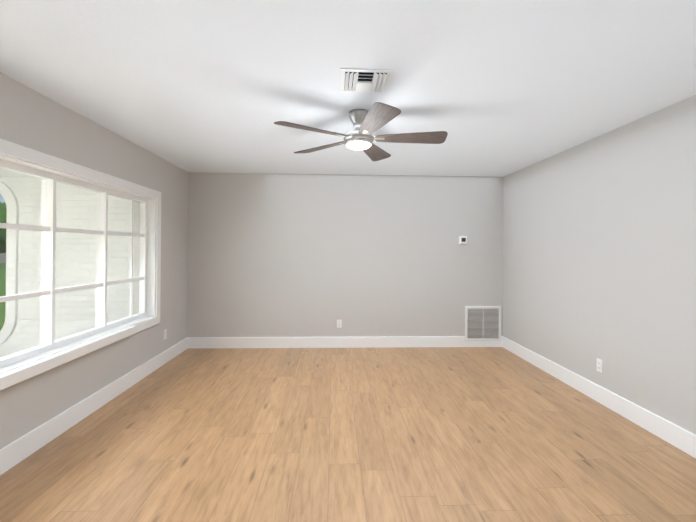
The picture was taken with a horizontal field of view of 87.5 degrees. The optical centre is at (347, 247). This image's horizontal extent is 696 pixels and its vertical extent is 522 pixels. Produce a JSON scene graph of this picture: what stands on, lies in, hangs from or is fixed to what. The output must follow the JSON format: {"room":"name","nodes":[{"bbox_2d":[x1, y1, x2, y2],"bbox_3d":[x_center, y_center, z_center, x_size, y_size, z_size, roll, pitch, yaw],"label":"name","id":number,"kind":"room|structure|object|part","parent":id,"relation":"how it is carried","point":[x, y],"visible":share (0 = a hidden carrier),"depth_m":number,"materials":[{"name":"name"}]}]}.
{"room":"empty living room","nodes":[
{"label":"empty living room","id":0,"kind":"room"},
{"bbox_2d":[0,72,187,448],"bbox_3d":[-2.215,0.153,1.671,0.250,2.440,6.740,0,0,-2],"label":"wall","id":1,"kind":"structure","parent":0,"point":[33,119],"depth_m":3.11,"materials":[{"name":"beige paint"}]},
{"bbox_2d":[0,138,160,389],"bbox_3d":[-2.176,0.103,2.497,0.215,1.520,3.455,0,0,-2],"label":"window","id":2,"kind":"structure","parent":1,"relation":"in","point":[50,352],"depth_m":2.95,"materials":[{"name":"clear glass"}]},
{"bbox_3d":[-2.243,0.102,2.494,0.004,1.306,3.241,0,0,-2],"label":"glass","id":3,"kind":"part","parent":2,"relation":"part of","materials":[{"name":"clear glass"}]},
{"bbox_2d":[0,338,187,474],"bbox_3d":[-2.089,1.298,1.663,0.016,0.152,6.724,0,0,-2],"label":"baseboard","id":4,"kind":"structure","parent":1,"relation":"attached to","point":[17,451],"depth_m":2.85,"materials":[{"name":"white wood"}]},
{"bbox_2d":[187,172,502,336],"bbox_3d":[-0.027,0.185,5.233,4.910,2.440,0.200,0,0,-2],"label":"wall","id":5,"kind":"structure","parent":0,"point":[294,255],"depth_m":5.13,"materials":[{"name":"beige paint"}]},
{"bbox_2d":[337,320,341,327],"bbox_3d":[-0.123,1.069,5.120,0.070,0.115,0.008,0,0,-2],"label":"electrical outlet","id":6,"kind":"object","parent":5,"relation":"attached to","point":[339,323],"visible":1,"depth_m":5.12,"materials":[{"name":"white plastic"}]},
{"bbox_2d":[187,336,500,347],"bbox_3d":[-0.019,1.328,5.119,4.432,0.152,0.016,0,0,-2],"label":"baseboard","id":7,"kind":"structure","parent":5,"relation":"attached to","point":[321,342],"depth_m":5.11,"materials":[{"name":"white wood"}]},
{"bbox_2d":[459,236,466,243],"bbox_3d":[1.646,-0.112,5.188,0.116,0.116,0.026,0,0,-2],"label":"thermostat","id":8,"kind":"object","parent":5,"relation":"attached to","point":[462,239],"visible":1,"depth_m":5.18,"materials":[{"name":"white plastic"}]},
{"bbox_2d":[465,306,500,340],"bbox_3d":[1.933,1.085,5.200,0.527,0.502,0.014,0,0,-2],"label":"air vent","id":9,"kind":"object","parent":5,"relation":"in","point":[482,323],"visible":1,"depth_m":5.20,"materials":[{"name":"white metal"}]},
{"bbox_2d":[0,347,695,521],"bbox_3d":[0.105,1.448,1.759,4.910,0.120,7.140,0,0,-2],"label":"floor","id":10,"kind":"structure","parent":0,"point":[446,434],"depth_m":2.50,"materials":[{"name":"brown wood"}]},
{"bbox_2d":[0,0,695,176],"bbox_3d":[0.121,-1.127,1.772,4.910,0.150,7.140,0,0,-2],"label":"ceiling","id":11,"kind":"structure","parent":0,"point":[497,88],"depth_m":2.17,"materials":[{"name":"white paint"}]},
{"bbox_2d":[274,102,447,160],"bbox_3d":[0.114,-0.905,2.796,1.276,0.284,1.296,0,0,-2],"label":"fan","id":12,"kind":"object","parent":11,"relation":"hanging from","point":[369,123],"visible":1,"depth_m":2.73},
{"bbox_2d":[340,68,392,92],"bbox_3d":[0.104,-1.039,2.287,0.310,0.020,0.310,0,0,-2],"label":"ceiling vent","id":13,"kind":"object","parent":11,"relation":"in","point":[365,80],"visible":1,"depth_m":2.26,"materials":[{"name":"white metal"}]},
{"bbox_2d":[503,95,695,434],"bbox_3d":[2.470,0.182,1.761,0.200,2.440,6.940,0,0,-2],"label":"wall","id":14,"kind":"structure","parent":0,"point":[599,247],"depth_m":3.13,"materials":[{"name":"beige paint"}]},
{"bbox_2d":[502,336,695,457],"bbox_3d":[2.351,1.326,1.842,0.016,0.152,6.724,0,0,-2],"label":"baseboard","id":15,"kind":"structure","parent":14,"relation":"attached to","point":[677,436],"depth_m":3.10,"materials":[{"name":"white wood"}]},
{"bbox_2d":[597,358,602,372],"bbox_3d":[2.297,1.074,3.321,0.008,0.115,0.070,0,0,-2],"label":"electrical outlet","id":16,"kind":"object","parent":14,"relation":"attached to","point":[599,365],"visible":1,"depth_m":3.31,"materials":[{"name":"white plastic"}]},
{"label":"outside","id":17,"kind":"structure","parent":0,"visible":0},
{"bbox_2d":[0,263,5,330],"bbox_3d":[-17.352,1.529,4.286,29.730,0.230,70.000,0,0,-2],"label":"ground","id":18,"kind":"structure","parent":17,"point":[3,291],"depth_m":12.40,"materials":[{"name":"green plant"}]},
{"bbox_2d":[0,202,6,252],"bbox_3d":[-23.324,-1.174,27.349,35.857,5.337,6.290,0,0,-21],"label":"tree","id":19,"kind":"object","parent":18,"relation":"on","point":[2,220],"depth_m":24.37,"materials":[{"name":"green plant"}]},
{"bbox_2d":[0,169,133,357],"bbox_3d":[-4.306,-0.082,1.193,3.930,3.120,6.750,0,0,-2],"label":"wall","id":20,"kind":"structure","parent":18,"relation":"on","point":[88,197],"depth_m":4.31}
]}

